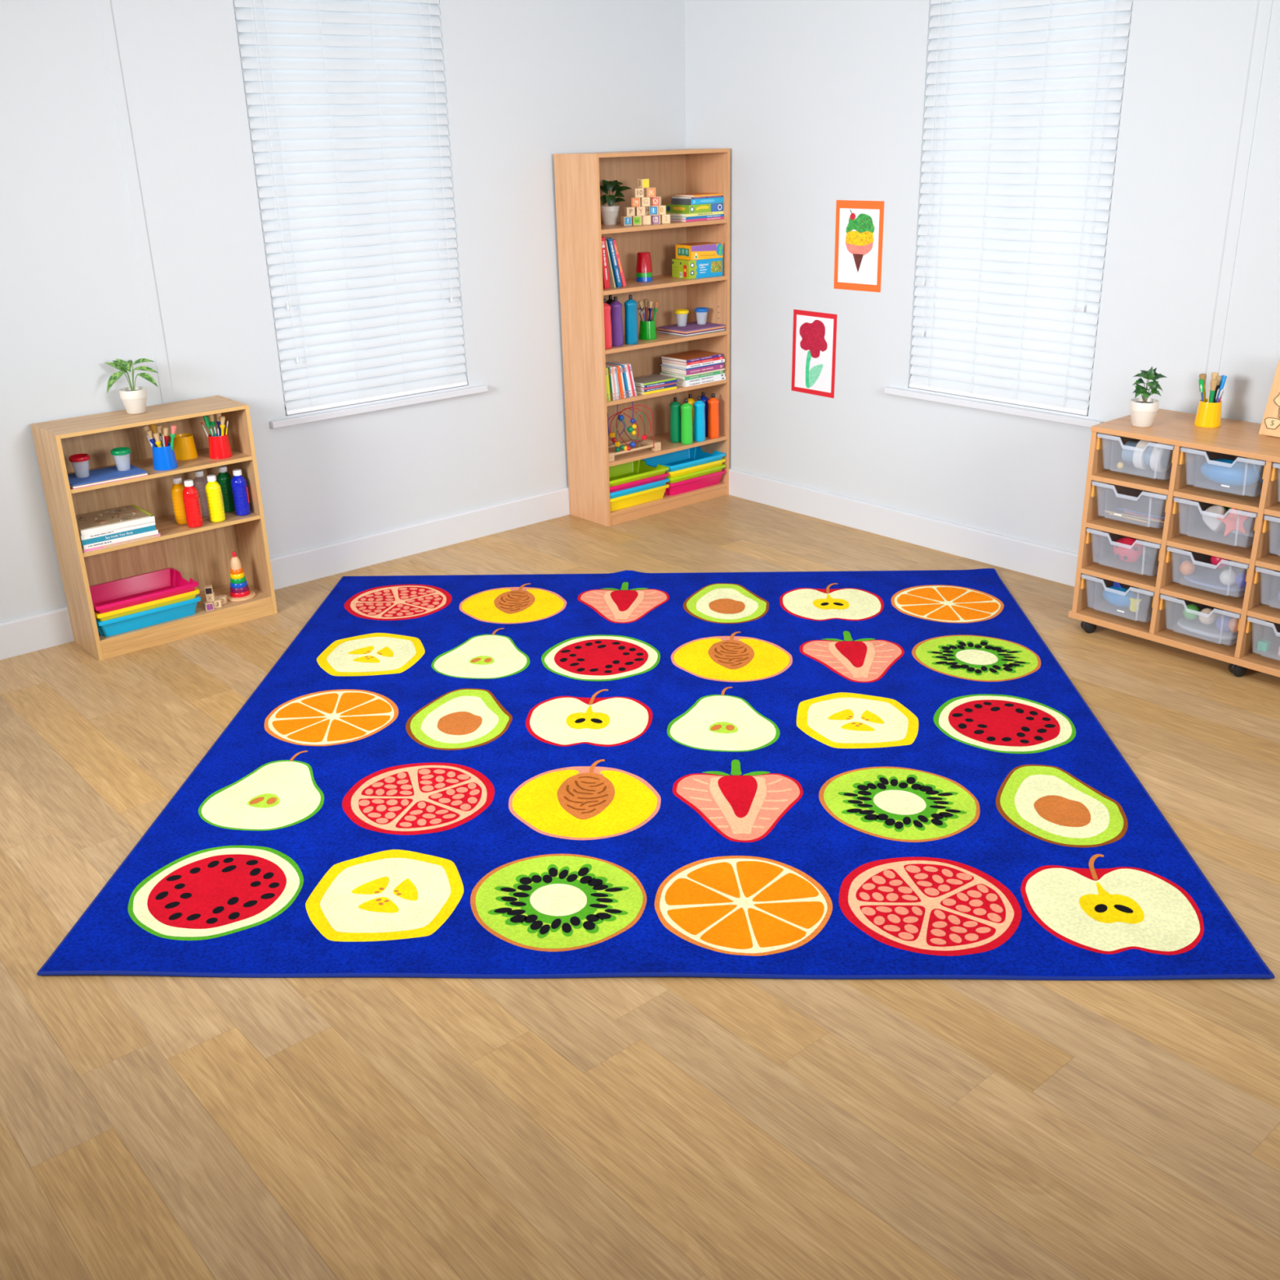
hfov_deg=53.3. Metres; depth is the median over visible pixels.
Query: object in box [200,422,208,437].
brush
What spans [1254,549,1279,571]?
shelf
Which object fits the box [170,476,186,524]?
paint bottle
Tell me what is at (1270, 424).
board
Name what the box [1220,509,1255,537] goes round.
box
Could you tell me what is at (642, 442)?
bead maze
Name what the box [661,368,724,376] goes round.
book
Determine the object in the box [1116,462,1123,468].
bead
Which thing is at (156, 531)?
book
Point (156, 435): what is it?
brush
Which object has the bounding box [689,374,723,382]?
print
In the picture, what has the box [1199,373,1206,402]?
brush
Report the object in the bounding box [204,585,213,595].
block
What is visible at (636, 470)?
tray
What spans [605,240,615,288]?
book
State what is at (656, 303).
brush
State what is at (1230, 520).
starfish
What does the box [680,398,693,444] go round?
paint bottle
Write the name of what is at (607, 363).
book
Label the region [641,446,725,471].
tray
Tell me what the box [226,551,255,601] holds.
stacking toy
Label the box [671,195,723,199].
book
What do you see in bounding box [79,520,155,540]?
book
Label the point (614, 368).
book
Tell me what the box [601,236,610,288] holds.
book
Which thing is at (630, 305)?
paint bottle
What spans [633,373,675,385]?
book
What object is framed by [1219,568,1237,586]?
ball
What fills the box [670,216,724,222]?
book
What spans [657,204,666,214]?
block
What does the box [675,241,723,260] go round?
game box
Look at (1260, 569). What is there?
tray
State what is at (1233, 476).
toy
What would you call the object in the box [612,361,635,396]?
book
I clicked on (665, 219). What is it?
block
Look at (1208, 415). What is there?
cup
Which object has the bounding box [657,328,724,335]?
paper stack
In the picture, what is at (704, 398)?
paint bottle
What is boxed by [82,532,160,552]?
book
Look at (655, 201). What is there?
block
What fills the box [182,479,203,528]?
paint bottle
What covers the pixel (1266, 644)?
block
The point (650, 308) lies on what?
brush
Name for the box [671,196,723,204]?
game box
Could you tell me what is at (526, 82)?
wall
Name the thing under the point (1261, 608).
shelf
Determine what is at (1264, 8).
trim
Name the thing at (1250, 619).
tray
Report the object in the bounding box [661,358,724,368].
book
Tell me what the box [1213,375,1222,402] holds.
brush
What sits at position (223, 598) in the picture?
block
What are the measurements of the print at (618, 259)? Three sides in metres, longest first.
0.137 x 0.008 x 0.001 m
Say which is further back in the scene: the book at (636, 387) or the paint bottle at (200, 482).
the book at (636, 387)
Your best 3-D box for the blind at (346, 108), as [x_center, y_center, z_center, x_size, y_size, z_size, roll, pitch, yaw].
[-1.238,-1.982,5.611,0.955,1.845,0.080,-19,28,-37]
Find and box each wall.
[0,0,685,622]
[684,0,1279,553]
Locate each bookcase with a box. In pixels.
[30,395,277,660]
[553,148,730,527]
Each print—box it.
[103,534,156,547]
[601,241,607,279]
[609,241,619,282]
[614,244,622,271]
[688,370,722,377]
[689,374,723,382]
[691,364,722,372]
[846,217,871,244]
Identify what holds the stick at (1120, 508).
in the tray at (1097, 483)
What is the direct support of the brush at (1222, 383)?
in the cup at (1208, 415)
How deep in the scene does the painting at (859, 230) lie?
6.04 m
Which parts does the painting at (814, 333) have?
stem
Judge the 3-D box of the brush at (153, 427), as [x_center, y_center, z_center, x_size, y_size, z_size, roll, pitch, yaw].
[-1.928,-0.778,5.088,0.040,0.171,0.026,16,27,36]
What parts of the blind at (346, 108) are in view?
pull cord, pull cord, ladder cord, ladder cord, rail, ladder cord, ladder cord, pull cord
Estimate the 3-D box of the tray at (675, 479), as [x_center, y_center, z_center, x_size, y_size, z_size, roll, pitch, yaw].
[0.225,-0.924,7.062,0.420,0.074,0.301,-19,28,-37]
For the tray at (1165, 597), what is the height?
0.136 m
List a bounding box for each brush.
[142,425,153,446]
[146,430,156,447]
[149,423,158,447]
[153,432,160,447]
[155,425,163,447]
[159,432,163,447]
[162,426,168,446]
[170,425,177,450]
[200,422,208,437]
[203,415,213,436]
[208,413,217,436]
[215,413,221,435]
[219,415,225,435]
[638,300,644,318]
[643,298,648,321]
[648,301,653,321]
[652,301,658,320]
[1198,378,1204,397]
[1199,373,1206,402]
[1200,384,1203,401]
[1208,379,1217,402]
[1211,372,1218,379]
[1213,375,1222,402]
[1215,374,1226,402]
[1217,388,1224,402]
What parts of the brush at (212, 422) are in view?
handle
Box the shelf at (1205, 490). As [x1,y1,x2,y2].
[1173,478,1262,512]
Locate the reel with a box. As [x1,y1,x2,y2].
[1121,440,1173,472]
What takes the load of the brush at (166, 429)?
in the cup at (164, 458)
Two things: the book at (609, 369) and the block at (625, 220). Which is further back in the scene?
the book at (609, 369)
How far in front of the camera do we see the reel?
4.79 m
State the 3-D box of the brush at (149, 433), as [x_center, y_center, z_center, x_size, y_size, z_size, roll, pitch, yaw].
[-1.931,-0.762,5.077,0.046,0.150,0.022,-7,23,-14]
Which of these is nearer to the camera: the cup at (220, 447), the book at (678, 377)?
the cup at (220, 447)
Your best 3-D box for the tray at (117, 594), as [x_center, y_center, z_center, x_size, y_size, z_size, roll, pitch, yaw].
[-2.071,-0.185,5.248,0.425,0.074,0.286,-19,28,-37]
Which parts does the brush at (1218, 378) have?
handle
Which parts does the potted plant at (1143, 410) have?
pot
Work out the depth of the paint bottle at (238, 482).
5.33 m
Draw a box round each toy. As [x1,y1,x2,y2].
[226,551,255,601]
[1102,581,1137,607]
[1112,537,1150,564]
[1200,458,1263,486]
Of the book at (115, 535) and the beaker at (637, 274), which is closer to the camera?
the book at (115, 535)
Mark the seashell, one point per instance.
(1215, 524)
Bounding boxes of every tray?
[89,567,198,613]
[94,587,199,621]
[96,594,200,636]
[608,459,669,486]
[609,471,669,493]
[609,477,669,498]
[609,483,669,511]
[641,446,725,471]
[663,469,725,495]
[665,457,725,477]
[666,463,725,483]
[1081,573,1155,621]
[1086,527,1160,574]
[1091,480,1168,527]
[1097,432,1174,479]
[1160,593,1241,644]
[1166,546,1249,595]
[1173,496,1257,546]
[1180,446,1266,495]
[1247,616,1279,653]
[1255,566,1279,604]
[1263,514,1279,553]
[1272,462,1279,468]
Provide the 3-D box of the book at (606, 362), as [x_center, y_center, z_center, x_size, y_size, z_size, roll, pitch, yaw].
[-0.124,-1.325,6.499,0.039,0.165,0.136,-19,28,-37]
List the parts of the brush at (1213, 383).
handle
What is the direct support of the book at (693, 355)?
on the book at (717, 357)
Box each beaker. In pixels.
[635,251,652,272]
[635,271,652,277]
[635,276,652,281]
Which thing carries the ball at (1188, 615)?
on the cloth at (1196, 626)
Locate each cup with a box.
[151,443,177,471]
[173,433,197,460]
[208,432,232,459]
[639,319,657,339]
[1194,399,1222,427]
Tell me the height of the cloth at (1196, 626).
0.016 m
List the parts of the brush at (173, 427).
handle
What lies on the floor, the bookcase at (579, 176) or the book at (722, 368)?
the bookcase at (579, 176)
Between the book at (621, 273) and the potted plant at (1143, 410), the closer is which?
the potted plant at (1143, 410)
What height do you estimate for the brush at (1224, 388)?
0.132 m
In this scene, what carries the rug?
on the floor
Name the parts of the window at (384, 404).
frame, sill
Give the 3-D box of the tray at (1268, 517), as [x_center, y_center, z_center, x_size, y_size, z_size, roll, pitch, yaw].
[2.431,-0.384,4.482,0.426,0.136,0.309,-19,28,-37]
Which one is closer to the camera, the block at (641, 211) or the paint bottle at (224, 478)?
the paint bottle at (224, 478)
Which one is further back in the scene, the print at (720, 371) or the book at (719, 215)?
the print at (720, 371)
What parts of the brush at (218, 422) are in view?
handle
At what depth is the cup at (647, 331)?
6.56 m
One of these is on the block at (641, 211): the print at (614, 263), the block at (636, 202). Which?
the block at (636, 202)
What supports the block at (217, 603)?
on the bookcase at (202, 554)
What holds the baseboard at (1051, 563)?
attached to the wall at (815, 104)
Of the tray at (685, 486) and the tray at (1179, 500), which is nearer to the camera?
the tray at (1179, 500)
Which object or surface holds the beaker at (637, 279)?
on the bookcase at (579, 176)
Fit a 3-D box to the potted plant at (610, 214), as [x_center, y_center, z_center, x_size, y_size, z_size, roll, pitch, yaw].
[-0.118,-2.183,6.359,0.163,0.212,0.119,-8,23,-15]
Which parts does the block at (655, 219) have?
frame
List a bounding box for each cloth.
[1177,616,1238,639]
[1183,568,1245,591]
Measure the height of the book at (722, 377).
0.016 m
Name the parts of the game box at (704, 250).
printed panel, printed panel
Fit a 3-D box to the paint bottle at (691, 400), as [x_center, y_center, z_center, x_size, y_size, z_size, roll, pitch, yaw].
[0.274,-1.216,6.937,0.064,0.240,0.064,-19,28,-37]
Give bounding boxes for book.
[75,504,155,536]
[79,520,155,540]
[80,524,155,545]
[81,528,158,549]
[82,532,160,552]
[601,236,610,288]
[605,237,622,287]
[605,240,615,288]
[605,362,627,397]
[605,363,624,398]
[605,364,618,399]
[605,364,622,398]
[605,365,616,399]
[605,366,613,400]
[605,367,610,400]
[605,368,608,401]
[607,363,626,397]
[607,364,620,399]
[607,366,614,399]
[608,361,631,396]
[608,362,630,397]
[609,361,632,395]
[612,239,626,286]
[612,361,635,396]
[614,361,636,395]
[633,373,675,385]
[634,379,676,387]
[635,382,675,390]
[635,383,676,391]
[635,386,676,395]
[660,362,723,369]
[660,369,724,380]
[661,349,722,362]
[661,355,723,365]
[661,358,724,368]
[661,363,724,375]
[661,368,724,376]
[666,210,724,217]
[670,213,724,219]
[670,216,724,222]
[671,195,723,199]
[675,192,722,196]
[675,373,724,383]
[675,376,725,386]
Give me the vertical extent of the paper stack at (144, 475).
0.002 m
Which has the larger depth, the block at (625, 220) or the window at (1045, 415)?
the block at (625, 220)
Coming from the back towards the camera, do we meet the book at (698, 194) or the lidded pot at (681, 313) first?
the lidded pot at (681, 313)
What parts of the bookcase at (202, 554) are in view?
panel, panel, shelf, shelf, panel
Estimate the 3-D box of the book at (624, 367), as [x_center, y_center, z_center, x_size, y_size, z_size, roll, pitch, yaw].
[-0.113,-1.327,6.503,0.040,0.165,0.136,-19,28,-37]
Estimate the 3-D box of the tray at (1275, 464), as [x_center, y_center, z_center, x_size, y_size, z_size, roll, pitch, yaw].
[2.427,-0.557,4.413,0.426,0.136,0.309,-19,28,-37]
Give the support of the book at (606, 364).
on the bookcase at (579, 176)
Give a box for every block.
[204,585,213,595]
[204,601,213,611]
[205,591,215,601]
[212,598,222,608]
[217,595,227,604]
[620,216,631,226]
[624,206,635,216]
[631,197,640,206]
[632,215,641,225]
[635,187,644,197]
[636,206,645,215]
[637,178,648,187]
[640,196,649,206]
[642,214,650,224]
[645,206,649,214]
[646,187,655,196]
[648,205,658,214]
[651,195,661,205]
[651,214,661,223]
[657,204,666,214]
[661,213,670,223]
[1257,639,1271,652]
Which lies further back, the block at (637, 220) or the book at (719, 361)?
the book at (719, 361)
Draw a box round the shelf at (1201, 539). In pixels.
[1166,524,1253,564]
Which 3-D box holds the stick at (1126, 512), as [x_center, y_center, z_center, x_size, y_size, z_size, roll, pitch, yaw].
[1.938,-0.477,4.912,0.007,0.007,0.160,-17,27,-33]
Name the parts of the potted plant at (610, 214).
pot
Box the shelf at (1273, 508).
[1263,502,1279,517]
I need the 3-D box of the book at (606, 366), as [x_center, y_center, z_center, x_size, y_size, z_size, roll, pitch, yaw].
[-0.175,-1.308,6.458,0.028,0.166,0.136,-19,28,-37]
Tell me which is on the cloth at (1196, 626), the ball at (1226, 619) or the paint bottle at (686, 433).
the ball at (1226, 619)
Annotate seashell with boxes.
[1201,505,1226,532]
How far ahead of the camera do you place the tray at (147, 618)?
5.17 m
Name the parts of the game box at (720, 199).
printed panel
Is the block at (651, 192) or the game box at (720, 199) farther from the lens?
the game box at (720, 199)
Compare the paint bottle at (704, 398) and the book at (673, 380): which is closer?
the book at (673, 380)
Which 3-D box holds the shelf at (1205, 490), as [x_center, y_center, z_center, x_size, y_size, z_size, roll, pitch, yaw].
[2.224,-0.553,4.695,0.447,0.019,0.312,-19,28,-37]
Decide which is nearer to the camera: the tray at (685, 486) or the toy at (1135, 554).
the toy at (1135, 554)
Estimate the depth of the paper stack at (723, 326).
6.70 m
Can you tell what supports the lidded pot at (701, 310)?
on the paper stack at (692, 326)
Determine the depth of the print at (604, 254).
6.21 m
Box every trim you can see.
[97,0,173,404]
[1205,0,1272,399]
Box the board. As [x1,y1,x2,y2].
[1258,357,1279,437]
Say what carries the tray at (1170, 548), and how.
on the storage unit
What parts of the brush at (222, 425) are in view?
handle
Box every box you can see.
[666,202,723,213]
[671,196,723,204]
[671,257,722,279]
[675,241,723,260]
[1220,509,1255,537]
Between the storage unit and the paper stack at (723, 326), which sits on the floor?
the storage unit
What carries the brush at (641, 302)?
in the cup at (647, 331)
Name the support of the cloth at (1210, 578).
in the tray at (1170, 548)
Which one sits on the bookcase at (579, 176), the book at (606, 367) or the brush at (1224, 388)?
the book at (606, 367)
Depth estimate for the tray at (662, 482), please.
6.69 m
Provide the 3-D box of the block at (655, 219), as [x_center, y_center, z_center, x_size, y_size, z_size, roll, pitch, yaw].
[0.082,-2.103,6.372,0.042,0.042,0.043,5,23,14]
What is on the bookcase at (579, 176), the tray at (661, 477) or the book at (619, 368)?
the book at (619, 368)
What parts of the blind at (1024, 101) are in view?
pull cord, pull cord, ladder cord, ladder cord, rail, ladder cord, ladder cord, pull cord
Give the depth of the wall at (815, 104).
5.80 m
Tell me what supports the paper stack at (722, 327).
on the paper stack at (721, 329)
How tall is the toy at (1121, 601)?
0.104 m
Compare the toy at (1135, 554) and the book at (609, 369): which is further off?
the book at (609, 369)
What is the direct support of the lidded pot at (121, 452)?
on the paper stack at (126, 469)
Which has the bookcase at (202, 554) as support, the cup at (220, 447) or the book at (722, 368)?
the cup at (220, 447)
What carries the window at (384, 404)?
in the wall at (526, 82)
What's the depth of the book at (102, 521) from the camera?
5.04 m
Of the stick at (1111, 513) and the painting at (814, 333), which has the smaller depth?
the stick at (1111, 513)
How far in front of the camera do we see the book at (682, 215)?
6.50 m
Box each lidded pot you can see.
[68,453,89,469]
[110,447,131,462]
[674,309,688,320]
[694,306,708,318]
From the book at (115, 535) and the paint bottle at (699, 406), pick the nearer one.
the book at (115, 535)
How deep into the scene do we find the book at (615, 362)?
6.49 m
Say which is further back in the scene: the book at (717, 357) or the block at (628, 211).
the book at (717, 357)
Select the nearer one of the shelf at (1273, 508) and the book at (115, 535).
the shelf at (1273, 508)
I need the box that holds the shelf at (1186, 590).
[1160,564,1247,613]
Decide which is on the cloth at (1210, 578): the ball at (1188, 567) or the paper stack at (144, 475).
the ball at (1188, 567)
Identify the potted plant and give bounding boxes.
[104,358,158,413]
[600,179,631,225]
[1128,366,1167,426]
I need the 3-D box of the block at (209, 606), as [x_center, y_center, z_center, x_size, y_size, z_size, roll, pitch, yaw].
[-1.811,-0.143,5.358,0.032,0.032,0.032,-13,25,-26]
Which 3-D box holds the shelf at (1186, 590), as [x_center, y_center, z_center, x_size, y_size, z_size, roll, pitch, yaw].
[2.233,-0.202,4.837,0.447,0.019,0.312,-19,28,-37]
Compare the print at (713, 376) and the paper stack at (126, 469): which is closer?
the paper stack at (126, 469)
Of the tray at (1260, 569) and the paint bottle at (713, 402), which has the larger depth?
the paint bottle at (713, 402)
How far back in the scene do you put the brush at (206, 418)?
5.21 m
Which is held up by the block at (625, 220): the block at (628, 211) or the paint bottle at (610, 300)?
the block at (628, 211)
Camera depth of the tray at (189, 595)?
5.15 m
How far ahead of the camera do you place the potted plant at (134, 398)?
5.04 m
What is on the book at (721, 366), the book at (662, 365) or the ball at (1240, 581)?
the book at (662, 365)
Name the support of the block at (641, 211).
on the block at (637, 220)
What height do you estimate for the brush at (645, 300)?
0.191 m
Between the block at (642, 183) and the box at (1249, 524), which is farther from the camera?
the block at (642, 183)
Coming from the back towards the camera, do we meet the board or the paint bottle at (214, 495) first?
the paint bottle at (214, 495)
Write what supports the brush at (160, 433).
in the cup at (164, 458)
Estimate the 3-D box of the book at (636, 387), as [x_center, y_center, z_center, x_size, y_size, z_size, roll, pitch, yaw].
[0.050,-1.337,6.660,0.222,0.010,0.155,-20,28,-38]
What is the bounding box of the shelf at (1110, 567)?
[1080,546,1159,591]
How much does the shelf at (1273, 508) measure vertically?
0.019 m
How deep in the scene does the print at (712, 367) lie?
6.79 m
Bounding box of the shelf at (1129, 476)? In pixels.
[1091,462,1172,494]
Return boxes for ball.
[1179,560,1195,575]
[1182,604,1199,619]
[1198,608,1216,624]
[1210,555,1230,568]
[1215,614,1232,631]
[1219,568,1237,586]
[1228,617,1239,632]
[1235,571,1246,587]
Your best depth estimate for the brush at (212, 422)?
5.22 m
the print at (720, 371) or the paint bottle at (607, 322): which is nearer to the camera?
the paint bottle at (607, 322)
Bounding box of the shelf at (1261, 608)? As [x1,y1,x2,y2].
[1246,594,1279,623]
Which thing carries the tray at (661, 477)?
on the tray at (662, 482)
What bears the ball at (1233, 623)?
on the cloth at (1196, 626)
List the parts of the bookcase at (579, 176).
panel, panel, shelf, shelf, shelf, shelf, shelf, panel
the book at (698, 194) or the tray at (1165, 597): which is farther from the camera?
the book at (698, 194)
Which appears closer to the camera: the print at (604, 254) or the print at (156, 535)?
the print at (156, 535)
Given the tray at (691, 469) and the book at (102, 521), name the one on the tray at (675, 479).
the tray at (691, 469)
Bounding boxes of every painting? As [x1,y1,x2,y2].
[791,309,837,398]
[833,200,884,292]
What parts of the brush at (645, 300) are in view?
handle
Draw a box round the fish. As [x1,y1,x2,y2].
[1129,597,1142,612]
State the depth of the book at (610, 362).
6.47 m
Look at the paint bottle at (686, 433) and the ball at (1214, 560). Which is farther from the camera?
the paint bottle at (686, 433)
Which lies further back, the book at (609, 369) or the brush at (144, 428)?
the book at (609, 369)
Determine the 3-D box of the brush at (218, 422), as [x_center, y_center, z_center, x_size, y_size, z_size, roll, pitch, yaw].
[-1.722,-0.847,5.240,0.026,0.175,0.023,6,23,18]
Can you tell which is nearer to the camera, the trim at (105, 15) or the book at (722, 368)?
the trim at (105, 15)
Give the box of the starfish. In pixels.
[1216,507,1249,536]
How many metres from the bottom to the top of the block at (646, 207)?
0.042 m
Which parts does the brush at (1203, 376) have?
handle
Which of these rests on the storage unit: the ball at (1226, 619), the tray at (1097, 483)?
the tray at (1097, 483)
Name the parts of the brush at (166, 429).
handle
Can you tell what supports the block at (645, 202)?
on the block at (641, 211)
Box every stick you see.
[1104,510,1164,523]
[1109,512,1151,523]
[1117,507,1164,519]
[1124,511,1162,520]
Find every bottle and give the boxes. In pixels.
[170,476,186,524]
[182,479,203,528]
[192,470,208,517]
[204,474,225,522]
[216,465,235,512]
[231,468,250,515]
[603,298,612,349]
[605,294,613,304]
[608,296,623,346]
[624,294,638,344]
[669,397,681,443]
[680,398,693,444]
[684,394,696,439]
[693,395,705,441]
[700,391,708,436]
[707,393,719,438]
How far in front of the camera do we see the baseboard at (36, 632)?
6.10 m
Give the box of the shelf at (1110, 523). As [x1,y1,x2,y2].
[1085,500,1165,544]
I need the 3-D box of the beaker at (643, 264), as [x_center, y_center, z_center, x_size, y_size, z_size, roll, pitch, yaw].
[0.019,-1.930,6.515,0.086,0.098,0.086,-19,28,-37]
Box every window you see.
[232,0,488,428]
[884,2,1133,427]
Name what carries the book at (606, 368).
on the bookcase at (579, 176)
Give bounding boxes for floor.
[0,494,1279,1279]
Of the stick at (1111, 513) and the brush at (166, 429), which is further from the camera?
the brush at (166, 429)
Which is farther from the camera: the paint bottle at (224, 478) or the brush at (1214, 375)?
the paint bottle at (224, 478)
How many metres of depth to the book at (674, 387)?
6.59 m
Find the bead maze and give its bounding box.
[607,401,661,462]
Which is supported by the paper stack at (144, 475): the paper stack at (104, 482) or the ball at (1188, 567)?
the paper stack at (104, 482)
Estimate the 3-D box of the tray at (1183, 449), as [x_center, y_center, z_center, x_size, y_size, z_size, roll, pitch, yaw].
[2.210,-0.646,4.647,0.426,0.136,0.309,-19,28,-37]
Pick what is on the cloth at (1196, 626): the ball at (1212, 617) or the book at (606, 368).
the ball at (1212, 617)
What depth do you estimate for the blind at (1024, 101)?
5.37 m
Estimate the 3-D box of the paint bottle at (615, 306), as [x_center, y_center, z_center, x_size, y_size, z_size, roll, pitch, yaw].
[-0.119,-1.591,6.369,0.066,0.240,0.066,-19,28,-37]
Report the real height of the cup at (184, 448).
0.092 m
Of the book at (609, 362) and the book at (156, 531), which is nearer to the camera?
the book at (156, 531)
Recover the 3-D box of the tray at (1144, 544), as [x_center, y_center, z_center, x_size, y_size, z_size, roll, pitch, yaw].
[2.001,-0.386,5.021,0.426,0.136,0.309,-19,28,-37]
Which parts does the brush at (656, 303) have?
handle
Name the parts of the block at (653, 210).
frame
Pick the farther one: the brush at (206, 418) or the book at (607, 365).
the book at (607, 365)
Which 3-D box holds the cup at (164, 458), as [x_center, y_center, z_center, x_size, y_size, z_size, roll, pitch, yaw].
[-1.903,-0.734,5.098,0.093,0.092,0.093,-19,28,-37]
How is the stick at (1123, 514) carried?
in the tray at (1097, 483)
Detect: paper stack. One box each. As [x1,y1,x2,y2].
[67,463,147,486]
[69,473,147,488]
[70,472,147,486]
[71,475,146,488]
[657,320,724,332]
[657,325,724,333]
[657,327,724,334]
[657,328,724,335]
[657,329,725,337]
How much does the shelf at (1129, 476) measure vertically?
0.019 m
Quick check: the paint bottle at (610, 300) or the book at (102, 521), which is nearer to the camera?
the book at (102, 521)
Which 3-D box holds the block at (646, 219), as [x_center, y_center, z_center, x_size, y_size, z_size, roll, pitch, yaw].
[0.033,-2.094,6.353,0.042,0.042,0.043,-1,22,1]
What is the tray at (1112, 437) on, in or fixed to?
on the storage unit
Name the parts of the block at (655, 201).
frame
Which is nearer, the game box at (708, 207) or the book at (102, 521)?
the book at (102, 521)
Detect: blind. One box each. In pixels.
[233,0,467,415]
[908,0,1133,415]
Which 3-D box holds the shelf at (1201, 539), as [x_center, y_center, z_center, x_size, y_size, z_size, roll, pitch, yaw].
[2.228,-0.377,4.766,0.447,0.019,0.312,-19,28,-37]
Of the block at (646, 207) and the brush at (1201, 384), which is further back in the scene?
the block at (646, 207)
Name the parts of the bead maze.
rail, rail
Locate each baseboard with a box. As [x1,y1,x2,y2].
[0,486,569,659]
[728,467,1078,586]
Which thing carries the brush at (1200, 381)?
in the cup at (1208, 415)
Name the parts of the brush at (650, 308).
handle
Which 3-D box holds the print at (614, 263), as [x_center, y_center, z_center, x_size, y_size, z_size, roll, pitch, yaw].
[-0.122,-1.855,6.257,0.011,0.201,0.001,-33,35,-30]
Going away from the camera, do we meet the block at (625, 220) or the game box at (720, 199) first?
the block at (625, 220)
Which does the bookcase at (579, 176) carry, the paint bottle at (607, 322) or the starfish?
the paint bottle at (607, 322)
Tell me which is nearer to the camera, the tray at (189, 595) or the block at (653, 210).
the tray at (189, 595)
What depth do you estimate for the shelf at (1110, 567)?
5.02 m
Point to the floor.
(153, 1127)
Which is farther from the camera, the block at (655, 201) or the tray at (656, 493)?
the tray at (656, 493)
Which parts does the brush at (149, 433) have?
handle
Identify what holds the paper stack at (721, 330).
on the bookcase at (579, 176)
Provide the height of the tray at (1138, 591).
0.136 m
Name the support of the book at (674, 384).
on the book at (674, 387)
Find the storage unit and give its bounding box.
[1068,408,1279,677]
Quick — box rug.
[36,568,1275,980]
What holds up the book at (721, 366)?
on the book at (722, 368)
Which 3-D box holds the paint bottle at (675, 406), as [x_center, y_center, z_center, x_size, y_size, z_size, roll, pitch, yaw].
[0.192,-1.186,6.867,0.064,0.240,0.064,-19,28,-37]
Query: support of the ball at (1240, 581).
on the cloth at (1210, 578)
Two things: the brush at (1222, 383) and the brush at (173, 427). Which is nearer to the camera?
the brush at (1222, 383)
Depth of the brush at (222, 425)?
5.21 m
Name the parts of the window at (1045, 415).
sill, frame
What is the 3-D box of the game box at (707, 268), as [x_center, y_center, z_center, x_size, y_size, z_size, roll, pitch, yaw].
[0.300,-1.951,6.677,0.220,0.092,0.151,-15,26,-31]
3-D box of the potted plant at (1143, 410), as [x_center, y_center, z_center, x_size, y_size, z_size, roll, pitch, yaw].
[1.900,-0.915,4.791,0.111,0.222,0.110,-19,28,-37]
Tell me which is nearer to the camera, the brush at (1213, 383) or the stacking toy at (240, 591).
the brush at (1213, 383)
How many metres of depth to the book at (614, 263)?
6.26 m
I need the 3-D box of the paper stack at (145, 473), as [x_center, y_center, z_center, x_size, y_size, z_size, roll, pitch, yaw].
[-2.104,-0.644,4.987,0.286,0.002,0.197,-19,28,-37]
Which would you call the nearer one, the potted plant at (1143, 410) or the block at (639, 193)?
the potted plant at (1143, 410)
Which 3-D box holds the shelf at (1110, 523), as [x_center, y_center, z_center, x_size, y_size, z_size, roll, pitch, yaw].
[2.011,-0.466,5.000,0.447,0.019,0.312,-19,28,-37]
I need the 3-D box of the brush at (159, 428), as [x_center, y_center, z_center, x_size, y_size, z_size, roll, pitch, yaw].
[-1.912,-0.778,5.099,0.026,0.161,0.031,1,22,7]
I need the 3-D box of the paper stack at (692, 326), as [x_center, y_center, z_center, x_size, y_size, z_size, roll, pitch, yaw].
[0.274,-1.667,6.781,0.287,0.006,0.216,-19,28,-37]
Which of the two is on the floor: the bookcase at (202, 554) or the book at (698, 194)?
the bookcase at (202, 554)
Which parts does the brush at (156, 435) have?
handle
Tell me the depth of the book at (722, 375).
6.78 m

